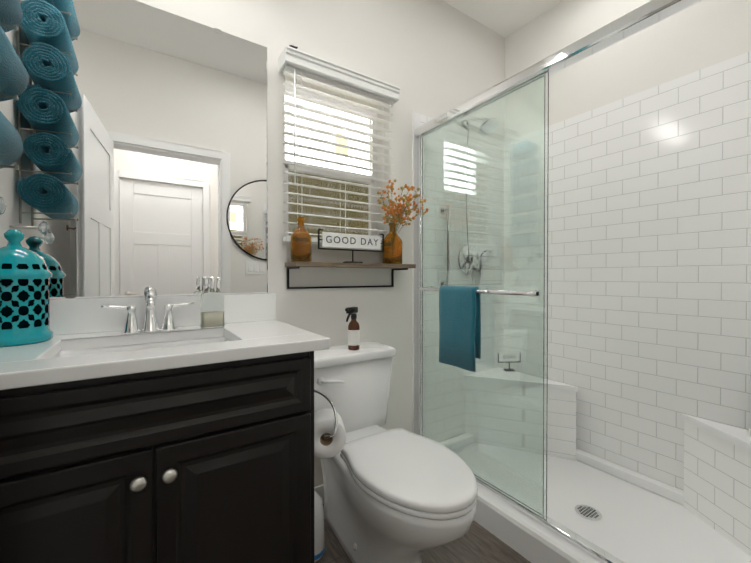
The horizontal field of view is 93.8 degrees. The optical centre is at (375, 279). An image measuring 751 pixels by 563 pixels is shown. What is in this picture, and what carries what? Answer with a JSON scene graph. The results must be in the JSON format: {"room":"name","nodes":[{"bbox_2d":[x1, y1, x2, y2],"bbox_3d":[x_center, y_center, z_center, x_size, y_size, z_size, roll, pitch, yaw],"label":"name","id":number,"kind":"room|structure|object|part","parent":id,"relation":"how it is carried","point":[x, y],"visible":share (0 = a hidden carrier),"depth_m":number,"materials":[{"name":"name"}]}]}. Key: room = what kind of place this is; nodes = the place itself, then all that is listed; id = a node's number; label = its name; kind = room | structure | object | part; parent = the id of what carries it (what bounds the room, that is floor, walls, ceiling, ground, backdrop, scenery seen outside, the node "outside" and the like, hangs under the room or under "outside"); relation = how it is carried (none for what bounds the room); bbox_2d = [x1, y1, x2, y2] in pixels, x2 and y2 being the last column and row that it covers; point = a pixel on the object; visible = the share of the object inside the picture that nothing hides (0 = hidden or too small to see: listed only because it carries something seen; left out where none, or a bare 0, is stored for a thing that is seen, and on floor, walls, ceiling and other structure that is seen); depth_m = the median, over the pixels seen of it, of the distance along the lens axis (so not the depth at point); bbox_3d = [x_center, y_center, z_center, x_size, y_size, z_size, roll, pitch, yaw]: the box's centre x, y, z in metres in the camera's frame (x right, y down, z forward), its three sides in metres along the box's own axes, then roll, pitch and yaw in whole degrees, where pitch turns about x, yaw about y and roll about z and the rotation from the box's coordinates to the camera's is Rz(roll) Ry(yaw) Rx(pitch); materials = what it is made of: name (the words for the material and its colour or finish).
{"room":"bathroom","nodes":[
{"label":"bathroom","id":0,"kind":"room"},
{"bbox_2d":[54,0,504,486],"bbox_3d":[-0.185,-0.293,1.816,2.784,2.743,0.140,0,1,-33],"label":"wall","id":1,"kind":"structure","parent":0,"point":[433,58],"depth_m":1.84,"materials":[{"name":"white paint"}]},
{"bbox_2d":[0,0,267,298],"bbox_3d":[-0.830,-0.473,1.300,0.858,1.073,0.008,0,1,-33],"label":"wall mirror","id":2,"kind":"object","parent":1,"relation":"attached to","point":[141,129],"visible":0.83,"depth_m":1.27,"materials":[{"name":"silver metal"}]},
{"bbox_2d":[50,293,275,334],"bbox_3d":[-0.814,0.123,1.308,0.888,0.118,0.020,0,1,-33],"label":"backsplash","id":3,"kind":"structure","parent":1,"relation":"attached to","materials":[{"name":"white stone"}]},
{"bbox_2d":[314,484,324,503],"bbox_3d":[-0.151,1.034,1.758,0.784,0.090,0.012,0,1,-33],"label":"baseboard","id":4,"kind":"structure","parent":1,"relation":"attached to","point":[319,490],"depth_m":1.68,"materials":[{"name":"white"}]},
{"bbox_2d":[282,63,393,246],"bbox_3d":[-0.194,-0.563,1.754,0.577,0.797,0.180,0,1,-33],"label":"window blind","id":5,"kind":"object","parent":1,"relation":"in","point":[320,135],"depth_m":1.76,"materials":[{"name":"white plastic"}]},
{"bbox_3d":[-0.232,-0.544,1.813,0.501,0.711,0.004,0,1,-33],"label":"glass","id":6,"kind":"part","parent":5,"relation":"part of","materials":[{"name":"glass"}]},
{"bbox_3d":[-0.230,-0.544,1.811,0.545,0.759,0.045,0,1,-33],"label":"frame","id":7,"kind":"part","parent":5,"relation":"part of","materials":[{"name":"white plastic"}]},
{"bbox_2d":[279,45,399,104],"bbox_3d":[-0.151,-0.955,1.686,0.601,0.060,0.103,0,1,-33],"label":"window valance","id":8,"kind":"object","parent":1,"relation":"attached to","point":[310,62],"visible":0.94,"depth_m":1.62,"materials":[{"name":"white wood"}]},
{"bbox_2d":[294,69,297,182],"bbox_3d":[-0.351,-0.665,1.531,0.008,0.490,0.008,0,1,-33],"label":"blind cord","id":9,"kind":"object","parent":8,"relation":"hanging from","point":[297,147],"depth_m":1.53,"materials":[{"name":"white plastic"}]},
{"bbox_2d":[297,186,297,225],"bbox_3d":[-0.356,-0.554,1.602,0.002,0.732,0.002,0,1,-33],"label":"blind cord","id":10,"kind":"object","parent":8,"relation":"hanging from","point":[297,186],"depth_m":1.60,"materials":[{"name":"white fabric"}]},
{"bbox_2d":[345,86,345,233],"bbox_3d":[-0.144,-0.555,1.678,0.002,0.732,0.002,0,1,-33],"label":"blind cord","id":11,"kind":"object","parent":8,"relation":"hanging from","point":[345,86],"depth_m":1.68,"materials":[{"name":"white fabric"}]},
{"bbox_2d":[377,105,377,235],"bbox_3d":[0.009,-0.556,1.842,0.002,0.732,0.002,0,1,-33],"label":"blind cord","id":12,"kind":"object","parent":8,"relation":"hanging from","point":[377,105],"depth_m":1.84,"materials":[{"name":"white fabric"}]},
{"bbox_2d":[285,261,415,288],"bbox_3d":[-0.100,-0.016,1.706,0.652,0.120,0.139,0,1,-33],"label":"wall shelf","id":13,"kind":"object","parent":1,"relation":"attached to","point":[298,265],"visible":1,"depth_m":1.65,"materials":[{"name":"brown wood"}]},
{"bbox_2d":[290,217,311,261],"bbox_3d":[-0.329,-0.173,1.552,0.092,0.195,0.092,0,1,-33],"label":"bottle","id":14,"kind":"object","parent":13,"relation":"on","point":[301,245],"visible":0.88,"depth_m":1.52,"materials":[{"name":"orange glass"}]},
{"bbox_2d":[318,229,383,262],"bbox_3d":[-0.109,-0.153,1.694,0.362,0.153,0.045,0,1,-33],"label":"sign","id":15,"kind":"object","parent":13,"relation":"on","point":[341,240],"visible":0.98,"depth_m":1.68,"materials":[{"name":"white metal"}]},
{"bbox_2d":[377,179,428,263],"bbox_3d":[0.133,-0.288,1.799,0.284,0.422,0.188,0,1,-33],"label":"flower vase","id":16,"kind":"object","parent":13,"relation":"on","point":[392,253],"visible":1,"depth_m":1.78,"materials":[{"name":"orange glass"}]},
{"bbox_2d":[413,112,419,433],"bbox_3d":[0.233,0.004,2.006,0.048,1.895,0.008,0,1,-33],"label":"back wall tile edge","id":17,"kind":"structure","parent":1,"relation":"attached to","point":[416,120],"depth_m":2.00,"materials":[{"name":"white plastic"}]},
{"bbox_2d":[420,114,433,125],"bbox_3d":[0.574,0.015,2.231,0.766,1.920,0.008,0,1,-33],"label":"wall tile","id":18,"kind":"structure","parent":1,"relation":"attached to","point":[424,119],"depth_m":2.03,"materials":[{"name":"white tile"}]},
{"bbox_2d":[314,504,530,562],"bbox_3d":[-0.118,1.122,0.159,4.509,0.060,3.000,0,1,-33],"label":"floor","id":19,"kind":"structure","parent":0,"point":[477,543],"depth_m":1.40,"materials":[{"name":"brown wood"}]},
{"bbox_2d":[0,287,345,562],"bbox_3d":[-0.613,0.556,1.106,1.006,1.056,0.586,0,1,-33],"label":"bathroom vanity","id":20,"kind":"object","parent":19,"relation":"on","point":[150,426],"visible":1,"depth_m":0.90,"materials":[{"name":"black wood"}]},
{"bbox_2d":[0,229,52,346],"bbox_3d":[-1.050,0.019,1.023,0.164,0.330,0.164,0,1,-33],"label":"jar","id":21,"kind":"object","parent":20,"relation":"on","point":[25,275],"visible":1,"depth_m":0.99,"materials":[{"name":"ceramic"}]},
{"bbox_3d":[-0.703,0.689,0.746,0.389,0.556,0.019,0,1,-33],"label":"door","id":22,"kind":"part","parent":20,"relation":"part of","materials":[{"name":"black wood"}]},
{"bbox_2d":[53,337,229,357],"bbox_3d":[-0.680,0.284,1.069,0.480,0.130,0.330,0,1,-33],"label":"basin","id":23,"kind":"object","parent":20,"relation":"in","point":[140,344],"depth_m":1.17,"materials":[{"name":"white ceramic"}]},
{"bbox_2d":[101,287,194,333],"bbox_3d":[-0.761,0.105,1.191,0.276,0.155,0.162,0,1,-33],"label":"faucet","id":24,"kind":"object","parent":20,"relation":"on","point":[150,323],"depth_m":1.22,"materials":[{"name":"silver metal"}]},
{"bbox_3d":[-0.533,0.320,0.855,0.795,0.157,0.019,0,1,-33],"label":"drawer","id":25,"kind":"part","parent":20,"relation":"part of","materials":[{"name":"black wood"}]},
{"bbox_2d":[200,277,223,328],"bbox_3d":[-0.612,0.087,1.316,0.078,0.190,0.054,0,1,-33],"label":"toothbrush holder","id":26,"kind":"object","parent":20,"relation":"on","point":[212,309],"visible":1,"depth_m":1.30,"materials":[{"name":"clear glass"}]},
{"bbox_3d":[-0.368,0.687,0.967,0.400,0.556,0.019,0,1,-33],"label":"door","id":27,"kind":"part","parent":20,"relation":"part of","materials":[{"name":"black wood"}]},
{"bbox_2d":[314,490,324,561],"bbox_3d":[-0.256,0.930,1.385,0.111,0.302,0.111,0,1,-33],"label":"toilet brush","id":28,"kind":"object","parent":19,"relation":"on","point":[319,544],"visible":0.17,"depth_m":1.35,"materials":[{"name":"white plastic"}]},
{"bbox_2d":[314,342,477,562],"bbox_3d":[0.029,0.704,1.369,0.458,0.754,0.847,0,1,-33],"label":"toilet","id":29,"kind":"object","parent":19,"relation":"on","point":[398,495],"visible":0.96,"depth_m":1.25,"materials":[{"name":"white ceramic"}]},
{"bbox_3d":[-0.186,0.424,1.471,0.117,0.038,0.027,0,1,-33],"label":"lever","id":30,"kind":"part","parent":29,"relation":"part of","materials":[{"name":"white plastic"}]},
{"bbox_2d":[345,307,359,349],"bbox_3d":[-0.111,0.227,1.618,0.080,0.195,0.055,0,1,-33],"label":"spray bottle","id":31,"kind":"object","parent":29,"relation":"on","point":[353,335],"visible":1,"depth_m":1.60,"materials":[{"name":"brown glass"}]},
{"bbox_3d":[-0.143,0.534,1.629,0.435,0.341,0.200,0,1,-33],"label":"tank","id":32,"kind":"part","parent":29,"relation":"part of","materials":[{"name":"white ceramic"}]},
{"bbox_3d":[-0.142,0.344,1.626,0.458,0.038,0.224,0,1,-33],"label":"tank lid","id":33,"kind":"part","parent":29,"relation":"part of","materials":[{"name":"white ceramic"}]},
{"bbox_3d":[0.120,0.674,1.231,0.376,0.018,0.514,0,1,-33],"label":"seat","id":34,"kind":"part","parent":29,"relation":"part of","materials":[{"name":"white plastic"}]},
{"bbox_3d":[0.119,0.650,1.232,0.378,0.042,0.520,0,1,-33],"label":"lid","id":35,"kind":"part","parent":29,"relation":"part of","materials":[{"name":"white plastic"}]},
{"bbox_2d":[474,379,750,562],"bbox_3d":[0.950,0.845,1.582,0.860,0.470,1.498,0,1,-33],"label":"shower pan","id":36,"kind":"object","parent":19,"relation":"on","point":[624,514],"visible":0.77,"depth_m":1.48,"materials":[{"name":"white plastic"}]},
{"bbox_2d":[414,0,701,562],"bbox_3d":[0.657,0.053,1.383,0.062,1.806,1.498,0,1,-33],"label":"shower door frame","id":37,"kind":"structure","parent":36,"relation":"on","point":[644,16],"depth_m":1.31,"materials":[{"name":"silver metal"}]},
{"bbox_2d":[420,72,548,519],"bbox_3d":[0.468,0.066,1.671,0.026,1.730,0.741,0,1,-33],"label":"shower door","id":38,"kind":"structure","parent":37,"relation":"attached to","point":[484,191],"depth_m":1.55,"materials":[{"name":"clear glass"}]},
{"bbox_2d":[418,286,535,296],"bbox_3d":[0.450,0.054,1.653,0.087,0.028,0.673,0,1,-33],"label":"door towel bar","id":39,"kind":"object","parent":38,"relation":"attached to","point":[531,293],"visible":0.77,"depth_m":1.47,"materials":[{"name":"silver metal"}]},
{"bbox_2d":[439,286,480,371],"bbox_3d":[0.396,0.224,1.674,0.049,0.382,0.226,0,1,-33],"label":"towel","id":40,"kind":"object","parent":39,"relation":"hanging from","point":[459,326],"visible":1,"depth_m":1.64,"materials":[{"name":"teal fabric"}]},
{"bbox_3d":[0.850,0.815,2.102,0.353,0.420,0.519,0,1,-33],"label":"seat","id":41,"kind":"part","parent":36,"relation":"part of","materials":[{"name":"tile"}]},
{"bbox_3d":[1.388,0.822,1.286,0.353,0.420,0.519,0,1,-33],"label":"seat","id":42,"kind":"part","parent":36,"relation":"part of","materials":[{"name":"tile"}]},
{"bbox_2d":[442,0,561,37],"bbox_3d":[-0.118,-1.691,0.136,4.509,0.080,3.000,0,1,-33],"label":"ceiling","id":43,"kind":"structure","parent":0,"point":[505,18],"depth_m":2.19,"materials":[{"name":"white paint"}]},
{"bbox_2d":[505,0,750,490],"bbox_3d":[1.407,-0.293,1.803,0.140,2.743,1.636,0,1,-33],"label":"wall","id":44,"kind":"structure","parent":0,"point":[702,34],"depth_m":1.85,"materials":[{"name":"white paint"}]},
{"bbox_2d":[548,51,750,489],"bbox_3d":[1.312,0.018,1.815,0.008,1.920,1.514,0,1,-33],"label":"wall tile","id":45,"kind":"structure","parent":44,"relation":"attached to","point":[649,267],"depth_m":1.72,"materials":[{"name":"white tile"}]},
{"bbox_3d":[-0.800,-0.281,0.347,0.140,2.743,1.636,0,1,-33],"label":"wall","id":46,"kind":"structure","parent":0,"visible":0},
{"bbox_2d":[0,0,28,214],"bbox_3d":[-0.882,-0.703,0.746,0.164,1.141,0.405,0,1,-33],"label":"towel rack","id":47,"kind":"object","parent":46,"relation":"attached to","point":[14,80],"visible":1,"depth_m":0.83,"materials":[{"name":"fabric"}]},
{"bbox_3d":[-0.866,-0.743,0.716,0.158,1.060,0.192,0,1,-33],"label":"frame","id":48,"kind":"part","parent":47,"relation":"part of","materials":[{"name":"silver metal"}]}
]}

